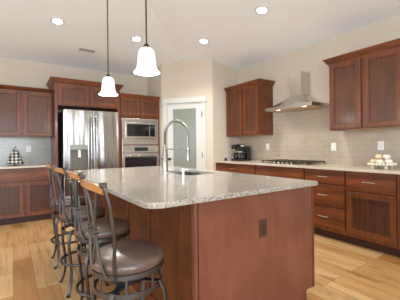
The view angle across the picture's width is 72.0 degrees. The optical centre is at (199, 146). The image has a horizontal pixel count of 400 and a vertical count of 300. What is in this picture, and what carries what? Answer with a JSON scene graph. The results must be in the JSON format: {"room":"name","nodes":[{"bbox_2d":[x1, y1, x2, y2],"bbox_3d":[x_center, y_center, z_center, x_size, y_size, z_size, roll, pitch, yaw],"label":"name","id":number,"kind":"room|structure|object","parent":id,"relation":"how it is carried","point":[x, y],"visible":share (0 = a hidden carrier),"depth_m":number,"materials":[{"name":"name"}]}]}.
{"room":"kitchen","nodes":[
{"label":"kitchen","id":0,"kind":"room"},
{"bbox_2d":[0,57,146,164],"bbox_3d":[-3.067,-0.218,5.081,7.467,2.880,0.150,-1,0,-34],"label":"wall","id":1,"kind":"structure","parent":0,"point":[15,72],"depth_m":5.15,"materials":[{"name":"beige paint"}]},
{"bbox_2d":[0,137,50,164],"bbox_3d":[-3.336,0.063,4.799,1.300,0.496,0.008,-1,0,-34],"label":"tiled wall","id":2,"kind":"structure","parent":1,"relation":"attached to","point":[40,153],"depth_m":4.96,"materials":[{"name":"grey tile"}]},
{"bbox_2d":[26,146,30,151],"bbox_3d":[-3.086,0.035,4.959,0.072,0.116,0.010,-1,0,-34],"label":"wall outlet","id":3,"kind":"object","parent":2,"relation":"attached to","point":[28,148],"visible":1,"depth_m":4.96,"materials":[{"name":"white plastic"}]},
{"bbox_2d":[0,84,52,136],"bbox_3d":[-3.069,-0.592,4.739,0.910,0.828,0.412,-1,0,-34],"label":"upper cabinet","id":4,"kind":"object","parent":1,"relation":"attached to","point":[24,111],"visible":1,"depth_m":4.63,"materials":[{"name":"brown wood"}]},
{"bbox_2d":[147,65,161,165],"bbox_3d":[-0.945,-0.263,6.010,0.100,2.923,0.709,-1,0,-34],"label":"wall","id":5,"kind":"structure","parent":0,"point":[153,82],"depth_m":5.79,"materials":[{"name":"beige paint"}]},
{"bbox_2d":[161,59,212,169],"bbox_3d":[-0.254,-0.299,5.571,1.088,2.981,0.100,-1,0,18],"label":"wall","id":6,"kind":"structure","parent":0,"point":[181,78],"depth_m":5.48,"materials":[{"name":"beige paint"}]},
{"bbox_2d":[162,96,205,168],"bbox_3d":[-0.304,0.100,5.551,0.948,2.183,0.152,-1,0,18],"label":"door","id":7,"kind":"structure","parent":6,"relation":"in","point":[191,111],"depth_m":5.53,"materials":[{"name":"white paint"}]},
{"bbox_2d":[0,0,399,77],"bbox_3d":[-0.498,-1.887,1.157,7.317,0.600,9.249,-1,0,-34],"label":"ceiling","id":8,"kind":"structure","parent":0,"point":[239,37],"depth_m":4.10,"materials":[{"name":"white paint"}]},
{"bbox_2d":[50,17,63,24],"bbox_3d":[-2.038,-1.798,3.941,0.179,0.035,0.177,-1,0,-29],"label":"recessed light","id":9,"kind":"object","parent":8,"relation":"in","point":[58,21],"visible":1,"depth_m":3.93,"materials":[{"name":"white"}]},
{"bbox_2d":[78,47,95,52],"bbox_3d":[-1.974,-1.688,4.815,0.270,0.026,0.109,-1,0,-34],"label":"ceiling vent","id":10,"kind":"object","parent":8,"relation":"in","point":[79,49],"visible":1,"depth_m":4.81,"materials":[{"name":"grey metal"}]},
{"bbox_2d":[99,0,117,95],"bbox_3d":[-1.059,-1.335,3.162,0.215,1.470,0.215,-1,0,-34],"label":"pendant lamp","id":11,"kind":"object","parent":8,"relation":"hanging from","point":[108,85],"visible":1,"depth_m":3.13,"materials":[{"name":"white glass"}]},
{"bbox_2d":[131,36,141,41],"bbox_3d":[-1.065,-1.807,4.620,0.179,0.035,0.177,-1,0,-29],"label":"recessed light","id":12,"kind":"object","parent":8,"relation":"in","point":[135,38],"visible":1,"depth_m":4.61,"materials":[{"name":"white"}]},
{"bbox_2d":[133,0,159,75],"bbox_3d":[-0.443,-1.342,2.250,0.215,1.470,0.215,-1,0,-34],"label":"pendant lamp","id":13,"kind":"object","parent":8,"relation":"hanging from","point":[146,63],"visible":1,"depth_m":2.21,"materials":[{"name":"white glass"}]},
{"bbox_2d":[199,38,208,43],"bbox_3d":[0.067,-1.785,4.648,0.177,0.035,0.179,-1,0,-29],"label":"recessed light","id":14,"kind":"object","parent":8,"relation":"in","point":[203,41],"visible":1,"depth_m":4.64,"materials":[{"name":"white"}]},
{"bbox_2d":[255,6,268,13],"bbox_3d":[0.811,-1.789,3.605,0.177,0.035,0.179,-1,0,-29],"label":"recessed light","id":15,"kind":"object","parent":8,"relation":"in","point":[261,9],"visible":1,"depth_m":3.60,"materials":[{"name":"white"}]},
{"bbox_2d":[0,218,399,299],"bbox_3d":[-0.437,1.243,1.296,7.517,0.100,9.449,-1,0,-34],"label":"floor","id":16,"kind":"structure","parent":0,"point":[343,270],"depth_m":2.66,"materials":[{"name":"brown wood"}]},
{"bbox_2d":[0,167,54,225],"bbox_3d":[-2.958,0.779,4.655,0.848,0.883,0.644,-1,0,-34],"label":"base cabinet","id":17,"kind":"object","parent":16,"relation":"on","point":[24,192],"visible":0.88,"depth_m":4.42,"materials":[{"name":"brown wood"}]},
{"bbox_2d":[0,163,50,168],"bbox_3d":[-2.974,0.322,4.651,0.867,0.030,0.641,-1,0,-34],"label":"countertop","id":18,"kind":"structure","parent":17,"relation":"on","point":[20,165],"depth_m":4.47,"materials":[{"name":"beige stone"}]},
{"bbox_2d":[6,146,23,164],"bbox_3d":[-3.108,0.145,4.644,0.268,0.327,0.274,-1,0,-34],"label":"tree","id":19,"kind":"object","parent":18,"relation":"on","point":[15,158],"visible":1,"depth_m":4.58,"materials":[{"name":"fabric"}]},
{"bbox_2d":[46,162,89,268],"bbox_3d":[-1.404,0.683,2.936,0.405,1.042,0.448,-1,0,-33],"label":"bar stool","id":20,"kind":"object","parent":16,"relation":"on","point":[54,203],"visible":0.59,"depth_m":2.79,"materials":[{"name":"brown metal"}]},
{"bbox_2d":[54,165,108,297],"bbox_3d":[-1.039,0.679,2.409,0.405,1.042,0.448,-1,0,-36],"label":"bar stool","id":21,"kind":"object","parent":16,"relation":"on","point":[66,215],"visible":0.63,"depth_m":2.26,"materials":[{"name":"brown metal"}]},
{"bbox_2d":[46,76,123,215],"bbox_3d":[-2.143,0.020,5.186,1.238,2.383,0.712,-1,0,-34],"label":"tall cabinet","id":22,"kind":"object","parent":16,"relation":"on","point":[75,94],"visible":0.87,"depth_m":4.86,"materials":[{"name":"brown wood"}]},
{"bbox_2d":[58,109,118,201],"bbox_3d":[-2.072,0.285,5.139,0.936,1.852,0.771,-1,0,-34],"label":"refrigerator","id":23,"kind":"object","parent":16,"relation":"on","point":[87,140],"visible":0.55,"depth_m":4.84,"materials":[{"name":"grey metal"}]},
{"bbox_2d":[68,168,130,299],"bbox_3d":[-0.696,0.675,1.942,0.405,1.042,0.448,-1,0,-32],"label":"bar stool","id":24,"kind":"object","parent":16,"relation":"on","point":[122,226],"visible":0.65,"depth_m":1.83,"materials":[{"name":"brown metal"}]},
{"bbox_2d":[80,175,166,299],"bbox_3d":[-0.387,0.671,1.432,0.405,1.042,0.448,-1,0,-34],"label":"bar stool","id":25,"kind":"object","parent":16,"relation":"on","point":[122,263],"visible":1,"depth_m":1.31,"materials":[{"name":"brown leather"}]},
{"bbox_2d":[120,93,159,167],"bbox_3d":[-1.348,0.084,5.758,0.840,2.238,0.662,-1,0,-34],"label":"tall cabinet","id":26,"kind":"object","parent":16,"relation":"on","point":[134,106],"visible":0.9,"depth_m":5.50,"materials":[{"name":"brown wood"}]},
{"bbox_2d":[121,118,157,144],"bbox_3d":[-1.303,-0.305,5.691,0.766,0.517,0.454,-1,0,-34],"label":"microwave oven","id":27,"kind":"object","parent":26,"relation":"in","point":[134,131],"visible":0.99,"depth_m":5.50,"materials":[{"name":"metal"}]},
{"bbox_2d":[122,145,158,167],"bbox_3d":[-1.302,0.351,5.700,0.766,0.758,0.592,-1,0,-34],"label":"wall oven","id":28,"kind":"object","parent":26,"relation":"in","point":[132,156],"visible":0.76,"depth_m":5.49,"materials":[{"name":"grey metal"}]},
{"bbox_2d":[92,186,314,299],"bbox_3d":[-0.265,0.750,2.830,1.099,0.883,2.457,-1,0,-34],"label":"kitchen island","id":29,"kind":"object","parent":16,"relation":"on","point":[214,250],"visible":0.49,"depth_m":1.78,"materials":[{"name":"brown wood"}]},
{"bbox_2d":[67,166,317,208],"bbox_3d":[-0.374,0.293,2.761,1.410,0.030,2.513,-1,0,-34],"label":"island countertop","id":30,"kind":"structure","parent":29,"relation":"on","point":[146,187],"depth_m":2.02,"materials":[{"name":"stone"}]},
{"bbox_2d":[158,120,189,173],"bbox_3d":[-0.271,-0.009,2.933,0.384,0.572,0.072,-1,0,-34],"label":"kitchen faucet","id":31,"kind":"object","parent":30,"relation":"on","point":[164,158],"visible":1,"depth_m":2.87,"materials":[{"name":"grey metal"}]},
{"bbox_2d":[181,169,187,176],"bbox_3d":[-0.139,0.238,2.555,0.081,0.076,0.044,-1,0,-34],"label":"soap dispenser","id":32,"kind":"object","parent":30,"relation":"on","point":[182,170],"visible":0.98,"depth_m":2.53,"materials":[{"name":"silver metal"}]},
{"bbox_2d":[177,172,200,174],"bbox_3d":[-0.116,0.415,3.023,0.418,0.218,0.638,-1,0,-34],"label":"sink","id":33,"kind":"object","parent":30,"relation":"in","point":[186,173],"visible":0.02,"depth_m":3.32,"materials":[{"name":"silver metal"}]},
{"bbox_2d":[259,219,266,237],"bbox_3d":[0.416,0.533,1.808,0.072,0.116,0.010,-1,0,-34],"label":"wall outlet","id":34,"kind":"object","parent":29,"relation":"attached to","point":[262,223],"visible":1,"depth_m":1.80,"materials":[{"name":"brown plastic"}]},
{"bbox_2d":[216,163,255,174],"bbox_3d":[0.849,0.737,5.117,0.656,0.883,1.055,-1,0,-34],"label":"base cabinet","id":35,"kind":"object","parent":16,"relation":"on","point":[227,167],"visible":0.09,"depth_m":4.89,"materials":[{"name":"brown wood"}]},
{"bbox_2d":[215,160,399,174],"bbox_3d":[1.646,0.271,3.956,0.641,0.030,3.881,-1,0,-34],"label":"countertop","id":36,"kind":"structure","parent":35,"relation":"on","point":[355,168],"depth_m":3.57,"materials":[{"name":"beige stone"}]},
{"bbox_2d":[231,144,242,160],"bbox_3d":[0.745,0.101,5.454,0.263,0.329,0.132,-1,0,-34],"label":"coffee maker","id":37,"kind":"object","parent":36,"relation":"on","point":[234,146],"visible":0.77,"depth_m":5.38,"materials":[{"name":"black plastic"}]},
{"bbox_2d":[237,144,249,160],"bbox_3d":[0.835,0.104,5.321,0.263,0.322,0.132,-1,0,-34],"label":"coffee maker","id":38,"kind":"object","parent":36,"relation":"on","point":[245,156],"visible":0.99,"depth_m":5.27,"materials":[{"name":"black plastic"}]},
{"bbox_2d":[260,159,327,165],"bbox_3d":[1.434,0.233,4.289,0.500,0.050,0.880,-1,0,-34],"label":"gas cooktop","id":39,"kind":"object","parent":36,"relation":"in","point":[275,161],"visible":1,"depth_m":4.09,"materials":[{"name":"silver metal"}]},
{"bbox_2d":[367,162,397,168],"bbox_3d":[2.144,0.217,3.248,0.303,0.066,0.301,-1,0,-34],"label":"tray","id":40,"kind":"object","parent":36,"relation":"on","point":[372,165],"visible":0.89,"depth_m":3.15,"materials":[{"name":"white wood"}]},
{"bbox_2d":[376,158,383,163],"bbox_3d":[2.096,0.167,3.216,0.078,0.071,0.078,-1,0,-8],"label":"pumpkin","id":41,"kind":"object","parent":40,"relation":"on","point":[379,160],"visible":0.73,"depth_m":3.19,"materials":[{"name":"beige ceramic"}]},
{"bbox_2d":[385,158,392,163],"bbox_3d":[2.177,0.166,3.177,0.078,0.070,0.078,-1,0,41],"label":"pumpkin","id":42,"kind":"object","parent":40,"relation":"on","point":[388,160],"visible":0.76,"depth_m":3.15,"materials":[{"name":"beige ceramic"}]},
{"bbox_2d":[383,153,390,158],"bbox_3d":[2.178,0.109,3.212,0.078,0.072,0.077,-1,0,-35],"label":"pumpkin","id":43,"kind":"object","parent":42,"relation":"on","point":[385,156],"visible":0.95,"depth_m":3.19,"materials":[{"name":"beige ceramic"}]},
{"bbox_3d":[2.082,0.167,3.297,0.077,0.070,0.077,-6,7,-25],"label":"pumpkin","id":44,"kind":"object","parent":40,"relation":"on","visible":0},
{"bbox_2d":[375,153,382,158],"bbox_3d":[2.129,0.109,3.278,0.078,0.071,0.078,-1,0,-14],"label":"pumpkin","id":45,"kind":"object","parent":44,"relation":"on","point":[377,156],"visible":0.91,"depth_m":3.25,"materials":[{"name":"beige ceramic"}]},
{"bbox_2d":[256,165,304,179],"bbox_3d":[1.405,0.731,4.302,0.656,0.883,0.915,-1,0,-34],"label":"base cabinet","id":46,"kind":"object","parent":16,"relation":"on","point":[284,172],"visible":0.12,"depth_m":4.07,"materials":[{"name":"brown wood"}]},
{"bbox_2d":[305,168,349,242],"bbox_3d":[1.822,0.726,3.691,0.656,0.883,0.560,-1,0,-34],"label":"base cabinet","id":47,"kind":"object","parent":16,"relation":"on","point":[330,191],"visible":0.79,"depth_m":3.47,"materials":[{"name":"brown wood"}]},
{"bbox_2d":[346,171,399,256],"bbox_3d":[2.133,0.723,3.236,0.656,0.883,0.540,-1,0,-34],"label":"base cabinet","id":48,"kind":"object","parent":16,"relation":"on","point":[371,198],"visible":0.98,"depth_m":3.06,"materials":[{"name":"brown wood"}]},
{"bbox_2d":[397,174,399,249],"bbox_3d":[2.494,0.719,2.681,0.686,0.883,0.780,-1,0,-34],"label":"base cabinet","id":49,"kind":"object","parent":16,"relation":"on","point":[398,175],"visible":1,"depth_m":2.83,"materials":[{"name":"brown wood"}]},
{"bbox_2d":[212,60,238,169],"bbox_3d":[0.505,-0.278,5.593,0.687,2.920,0.100,-1,0,-34],"label":"wall","id":50,"kind":"structure","parent":0,"point":[223,76],"depth_m":5.48,"materials":[{"name":"beige paint"}]},
{"bbox_2d":[238,14,399,166],"bbox_3d":[2.604,-0.281,3.262,0.150,2.880,9.249,-1,0,-34],"label":"wall","id":51,"kind":"structure","parent":0,"point":[308,59],"depth_m":4.25,"materials":[{"name":"beige paint"}]},
{"bbox_2d":[224,78,274,136],"bbox_3d":[0.921,-0.695,5.218,0.412,0.960,0.951,-1,0,-34],"label":"upper cabinet","id":52,"kind":"object","parent":51,"relation":"attached to","point":[246,102],"visible":1,"depth_m":4.98,"materials":[{"name":"brown wood"}]},
{"bbox_2d":[265,71,329,112],"bbox_3d":[1.500,-0.877,4.282,0.491,0.593,0.846,-1,0,-34],"label":"range hood","id":53,"kind":"object","parent":51,"relation":"attached to","point":[300,99],"visible":0.98,"depth_m":4.28,"materials":[{"name":"metal"}]},
{"bbox_2d":[239,108,399,166],"bbox_3d":[1.910,-0.190,4.140,0.008,0.886,3.883,-1,0,-34],"label":"tiled wall","id":54,"kind":"structure","parent":51,"relation":"attached to","point":[302,135],"depth_m":4.24,"materials":[{"name":"beige tile"}]},
{"bbox_2d":[331,143,335,150],"bbox_3d":[1.963,-0.004,4.050,0.010,0.116,0.072,-1,0,-34],"label":"wall outlet","id":55,"kind":"object","parent":54,"relation":"attached to","point":[333,145],"visible":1,"depth_m":4.05,"materials":[{"name":"white plastic"}]},
{"bbox_2d":[378,141,383,149],"bbox_3d":[2.317,-0.018,3.531,0.010,0.116,0.072,-1,0,-34],"label":"wall outlet","id":56,"kind":"object","parent":54,"relation":"attached to","point":[380,143],"visible":1,"depth_m":3.53,"materials":[{"name":"white plastic"}]},
{"bbox_2d":[322,38,399,130],"bbox_3d":[2.117,-0.709,3.466,0.412,0.960,0.984,-1,0,-34],"label":"upper cabinet","id":57,"kind":"object","parent":51,"relation":"attached to","point":[364,84],"visible":1,"depth_m":3.33,"materials":[{"name":"brown wood"}]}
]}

